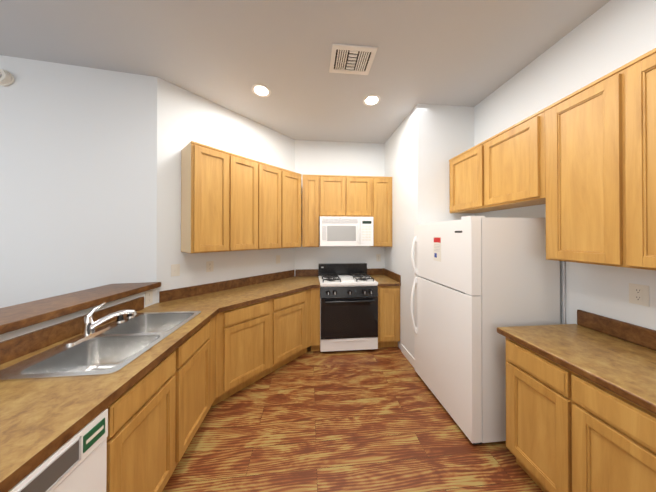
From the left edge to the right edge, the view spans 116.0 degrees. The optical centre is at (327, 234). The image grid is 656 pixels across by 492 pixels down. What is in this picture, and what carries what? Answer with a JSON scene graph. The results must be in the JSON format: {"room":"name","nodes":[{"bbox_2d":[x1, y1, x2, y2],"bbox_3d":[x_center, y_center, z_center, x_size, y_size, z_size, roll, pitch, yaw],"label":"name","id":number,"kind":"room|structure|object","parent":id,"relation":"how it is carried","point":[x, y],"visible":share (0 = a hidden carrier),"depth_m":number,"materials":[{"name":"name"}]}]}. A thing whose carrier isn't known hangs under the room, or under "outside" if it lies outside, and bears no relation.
{"room":"kitchen","nodes":[
{"label":"kitchen","id":0,"kind":"room"},
{"bbox_2d":[0,288,155,341],"bbox_3d":[-1.691,1.007,0.524,0.120,1.053,2.800,0,0,1],"label":"wall","id":1,"kind":"structure","parent":0,"point":[23,331],"depth_m":1.27,"materials":[{"name":"white paint"}]},
{"bbox_2d":[0,282,160,334],"bbox_3d":[-1.771,0.456,0.528,0.380,0.045,2.800,0,0,1],"label":"bar","id":2,"kind":"object","parent":1,"relation":"on","point":[18,316],"visible":0.94,"depth_m":1.30,"materials":[{"name":"brown laminate"}]},
{"bbox_2d":[145,290,152,304],"bbox_3d":[-1.608,0.562,1.841,0.008,0.117,0.072,0,0,1],"label":"outlet","id":3,"kind":"object","parent":1,"relation":"attached to","point":[148,297],"visible":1,"depth_m":1.83,"materials":[{"name":"white plastic"}]},
{"bbox_2d":[0,55,156,307],"bbox_3d":[-3.449,0.024,1.599,3.761,3.030,0.119,0,0,-12],"label":"wall","id":4,"kind":"structure","parent":0,"point":[78,178],"depth_m":1.80,"materials":[{"name":"white paint"}]},
{"bbox_2d":[0,69,13,86],"bbox_3d":[-2.690,-1.301,1.681,0.136,0.136,0.047,0,0,-12],"label":"smoke detector","id":5,"kind":"object","parent":4,"relation":"attached to","point":[6,78],"visible":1,"depth_m":1.69,"materials":[{"name":"white plastic"}]},
{"bbox_2d":[156,77,294,302],"bbox_3d":[-1.112,0.029,2.604,0.120,3.030,1.676,0,0,41],"label":"wall","id":6,"kind":"structure","parent":0,"point":[185,118],"depth_m":2.19,"materials":[{"name":"white paint"}]},
{"bbox_2d":[171,264,179,276],"bbox_3d":[-1.510,0.351,2.031,0.016,0.117,0.072,0,0,40],"label":"light switch","id":7,"kind":"object","parent":6,"relation":"attached to","point":[175,269],"visible":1,"depth_m":2.03,"materials":[{"name":"white plastic"}]},
{"bbox_2d":[181,141,236,252],"bbox_3d":[-1.232,-0.344,2.120,0.330,1.030,0.402,0,0,41],"label":"upper cabinet","id":8,"kind":"object","parent":6,"relation":"attached to","point":[232,202],"depth_m":2.00,"materials":[{"name":"brown wood"}]},
{"bbox_2d":[206,261,213,271],"bbox_3d":[-1.309,0.352,2.273,0.008,0.117,0.072,0,0,40],"label":"outlet","id":9,"kind":"object","parent":6,"relation":"attached to","point":[209,266],"visible":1,"depth_m":2.27,"materials":[{"name":"white plastic"}]},
{"bbox_2d":[237,155,264,250],"bbox_3d":[-1.034,-0.342,2.351,0.330,1.030,0.448,0,0,41],"label":"upper cabinet","id":10,"kind":"object","parent":6,"relation":"attached to","point":[250,172],"depth_m":2.30,"materials":[{"name":"brown wood"}]},
{"bbox_2d":[265,163,288,248],"bbox_3d":[-0.820,-0.341,2.600,0.330,1.030,0.448,0,0,41],"label":"upper cabinet","id":11,"kind":"object","parent":6,"relation":"attached to","point":[276,178],"depth_m":2.57,"materials":[{"name":"brown wood"}]},
{"bbox_2d":[276,255,279,263],"bbox_3d":[-0.716,0.356,2.958,0.016,0.117,0.072,0,0,40],"label":"light switch","id":12,"kind":"object","parent":6,"relation":"attached to","point":[277,259],"visible":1,"depth_m":2.95,"materials":[{"name":"white plastic"}]},
{"bbox_2d":[289,171,301,247],"bbox_3d":[-0.619,-0.340,2.835,0.330,1.030,0.410,0,0,41],"label":"upper cabinet","id":13,"kind":"object","parent":6,"relation":"attached to","point":[294,178],"depth_m":2.79,"materials":[{"name":"brown wood"}]},
{"bbox_2d":[0,0,609,143],"bbox_3d":[-1.640,-1.548,0.136,7.300,0.100,6.160,0,0,-5],"label":"ceiling","id":14,"kind":"structure","parent":0,"point":[228,54],"depth_m":1.62,"materials":[{"name":"grey paint"}]},
{"bbox_2d":[251,84,270,96],"bbox_3d":[-0.689,-1.485,2.114,0.190,0.006,0.190,0,0,-5],"label":"recessed light","id":15,"kind":"object","parent":14,"relation":"in","point":[260,90],"visible":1,"depth_m":2.11,"materials":[{"name":"white"}]},
{"bbox_2d":[329,44,377,74],"bbox_3d":[0.203,-1.484,1.748,0.360,0.012,0.270,0,0,-5],"label":"ceiling vent","id":16,"kind":"object","parent":14,"relation":"in","point":[351,59],"visible":1,"depth_m":1.73,"materials":[{"name":"white metal"}]},
{"bbox_2d":[363,94,379,105],"bbox_3d":[0.482,-1.485,2.265,0.190,0.006,0.190,0,0,-5],"label":"recessed light","id":17,"kind":"object","parent":14,"relation":"in","point":[371,100],"visible":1,"depth_m":2.26,"materials":[{"name":"white"}]},
{"bbox_2d":[311,288,319,350],"bbox_3d":[-0.187,1.115,2.938,0.118,0.860,0.566,0,0,-5],"label":"base cabinet","id":18,"kind":"object","parent":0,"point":[315,292],"depth_m":2.66,"materials":[{"name":"brown wood"}]},
{"bbox_2d":[295,140,384,269],"bbox_3d":[0.096,0.032,3.317,1.650,3.030,0.120,0,0,-5],"label":"wall","id":19,"kind":"structure","parent":0,"point":[336,158],"depth_m":3.27,"materials":[{"name":"white paint"}]},
{"bbox_2d":[302,174,325,246],"bbox_3d":[-0.224,-0.339,3.064,0.308,1.030,0.330,0,0,-5],"label":"upper cabinet","id":20,"kind":"object","parent":19,"relation":"attached to","point":[313,186],"depth_m":2.91,"materials":[{"name":"brown wood"}]},
{"bbox_2d":[326,175,349,216],"bbox_3d":[0.082,-0.558,3.093,0.442,0.591,0.330,0,0,-5],"label":"upper cabinet","id":21,"kind":"object","parent":19,"relation":"attached to","point":[343,196],"depth_m":2.94,"materials":[{"name":"brown wood"}]},
{"bbox_2d":[319,216,372,245],"bbox_3d":[0.248,-0.046,3.041,0.754,0.415,0.451,0,0,-5],"label":"over-the-range microwave","id":22,"kind":"object","parent":21,"relation":"attached to","point":[345,231],"visible":1,"depth_m":2.85,"materials":[{"name":"white plastic"}]},
{"bbox_2d":[350,176,373,217],"bbox_3d":[0.403,-0.558,3.122,0.442,0.591,0.330,0,0,-5],"label":"upper cabinet","id":23,"kind":"object","parent":19,"relation":"attached to","point":[361,187],"depth_m":2.97,"materials":[{"name":"brown wood"}]},
{"bbox_2d":[376,254,380,260],"bbox_3d":[0.819,0.372,3.315,0.072,0.117,0.008,0,0,-5],"label":"outlet","id":24,"kind":"object","parent":19,"relation":"attached to","point":[378,257],"visible":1,"depth_m":3.31,"materials":[{"name":"white plastic"}]},
{"bbox_2d":[373,176,391,245],"bbox_3d":[0.745,-0.338,3.151,0.382,1.030,0.330,0,0,-5],"label":"upper cabinet","id":25,"kind":"object","parent":19,"relation":"attached to","point":[382,220],"depth_m":3.00,"materials":[{"name":"brown wood"}]},
{"bbox_2d":[162,346,542,491],"bbox_3d":[-1.640,1.581,0.121,7.300,0.100,6.160,0,0,-5],"label":"floor","id":26,"kind":"structure","parent":0,"point":[375,420],"depth_m":1.53,"materials":[{"name":"wood"}]},
{"bbox_2d":[8,409,107,491],"bbox_3d":[-1.134,1.106,0.482,0.604,0.855,0.596,0,0,-5],"label":"dishwasher","id":27,"kind":"object","parent":26,"relation":"on","point":[76,462],"visible":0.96,"depth_m":0.70,"materials":[{"name":"white metal"}]},
{"bbox_2d":[4,329,167,424],"bbox_3d":[-1.227,0.722,1.109,0.410,0.185,0.345,0,0,-5],"label":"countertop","id":28,"kind":"structure","parent":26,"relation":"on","point":[90,376],"depth_m":0.92,"materials":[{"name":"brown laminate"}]},
{"bbox_2d":[100,309,199,360],"bbox_3d":[-1.261,0.724,1.482,0.410,0.185,0.345,0,0,-5],"label":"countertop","id":29,"kind":"structure","parent":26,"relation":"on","point":[183,325],"depth_m":1.53,"materials":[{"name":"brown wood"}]},
{"bbox_2d":[164,281,251,420],"bbox_3d":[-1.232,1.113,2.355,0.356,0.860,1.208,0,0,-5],"label":"base cabinet","id":30,"kind":"object","parent":26,"relation":"on","point":[164,374],"depth_m":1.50,"materials":[{"name":"brown wood"}]},
{"bbox_2d":[212,281,311,405],"bbox_3d":[-0.628,1.113,2.409,0.856,0.860,1.208,0,0,-5],"label":"base cabinet","id":31,"kind":"object","parent":26,"relation":"on","point":[267,325],"depth_m":2.11,"materials":[{"name":"brown wood"}]},
{"bbox_2d":[318,263,377,352],"bbox_3d":[0.258,0.998,2.931,0.764,1.095,0.656,0,0,-5],"label":"gas range","id":32,"kind":"object","parent":26,"relation":"on","point":[348,307],"visible":1,"depth_m":2.67,"materials":[{"name":"white"}]},
{"bbox_2d":[367,268,400,347],"bbox_3d":[0.792,1.043,3.012,0.313,1.005,0.598,0,0,-5],"label":"base cabinet","id":33,"kind":"object","parent":26,"relation":"on","point":[389,285],"visible":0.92,"depth_m":2.73,"materials":[{"name":"brown wood"}]},
{"bbox_2d":[410,216,559,444],"bbox_3d":[1.324,0.702,1.916,0.784,1.677,0.815,0,0,-5],"label":"refrigerator","id":34,"kind":"object","parent":26,"relation":"on","point":[478,281],"visible":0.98,"depth_m":1.53,"materials":[{"name":"white metal"}]},
{"bbox_2d":[501,334,548,491],"bbox_3d":[1.497,1.107,1.200,0.609,0.860,0.417,0,0,-5],"label":"base cabinet","id":35,"kind":"object","parent":26,"relation":"on","point":[527,371],"depth_m":1.23,"materials":[{"name":"brown wood"}]},
{"bbox_2d":[549,358,652,491],"bbox_3d":[1.526,1.105,0.884,0.609,0.860,0.458,0,0,-5],"label":"base cabinet","id":36,"kind":"object","parent":26,"relation":"on","point":[581,406],"depth_m":0.94,"materials":[{"name":"brown wood"}]},
{"bbox_2d":[497,324,655,409],"bbox_3d":[1.535,0.655,0.753,0.618,0.040,1.400,0,0,-5],"label":"countertop","id":37,"kind":"structure","parent":36,"relation":"on","point":[628,368],"depth_m":1.09,"materials":[{"name":"brown laminate"}]},
{"bbox_2d":[653,410,655,491],"bbox_3d":[1.556,1.104,0.548,0.609,0.860,0.458,0,0,-5],"label":"base cabinet","id":38,"kind":"object","parent":26,"relation":"on","point":[654,411],"depth_m":0.77,"materials":[{"name":"brown wood"}]},
{"bbox_2d":[385,104,474,357],"bbox_3d":[1.367,0.030,2.919,0.810,3.030,1.140,0,0,-5],"label":"wall","id":39,"kind":"structure","parent":0,"point":[425,144],"depth_m":2.38,"materials":[{"name":"white paint"}]},
{"bbox_2d":[401,344,414,367],"bbox_3d":[0.990,1.493,2.510,0.012,0.100,0.403,0,0,-5],"label":"baseboard","id":40,"kind":"structure","parent":39,"relation":"attached to","point":[408,355],"depth_m":2.51,"materials":[{"name":"white wood"}]},
{"bbox_2d":[474,0,655,329],"bbox_3d":[1.981,0.016,-0.057,0.120,3.030,4.900,0,0,-5],"label":"wall","id":41,"kind":"structure","parent":0,"point":[609,37],"depth_m":1.42,"materials":[{"name":"white paint"}]},
{"bbox_2d":[449,109,545,212],"bbox_3d":[1.580,-0.555,1.887,0.330,0.610,0.957,0,0,-5],"label":"upper cabinet","id":42,"kind":"object","parent":41,"relation":"attached to","point":[504,169],"visible":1,"depth_m":1.70,"materials":[{"name":"brown wood"}]},
{"bbox_2d":[563,261,565,323],"bbox_3d":[1.766,0.630,1.533,0.014,0.916,0.014,0,0,-5],"label":"power cord","id":43,"kind":"object","parent":41,"relation":"attached to","point":[564,307],"visible":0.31,"depth_m":1.53,"materials":[{"name":"grey plastic"}]},
{"bbox_2d":[544,54,643,268],"bbox_3d":[1.642,-0.348,1.201,0.330,1.030,0.417,0,0,-5],"label":"upper cabinet","id":44,"kind":"object","parent":41,"relation":"attached to","point":[600,157],"depth_m":1.13,"materials":[{"name":"brown wood"}]},
{"bbox_2d":[577,310,655,349],"bbox_3d":[1.834,0.580,0.770,0.020,0.110,1.380,0,0,-5],"label":"backsplash","id":45,"kind":"structure","parent":41,"relation":"attached to","point":[643,336],"depth_m":1.26,"materials":[{"name":"brown laminate"}]},
{"bbox_2d":[629,283,648,306],"bbox_3d":[1.803,0.347,1.190,0.008,0.117,0.072,0,0,-5],"label":"outlet","id":46,"kind":"object","parent":41,"relation":"attached to","point":[638,294],"visible":1,"depth_m":1.19,"materials":[{"name":"white plastic"}]},
{"bbox_2d":[644,48,655,269],"bbox_3d":[1.670,-0.350,0.888,0.330,1.030,0.459,0,0,-5],"label":"upper cabinet","id":47,"kind":"object","parent":41,"relation":"attached to","point":[649,57],"depth_m":0.96,"materials":[{"name":"brown wood"}]}
]}

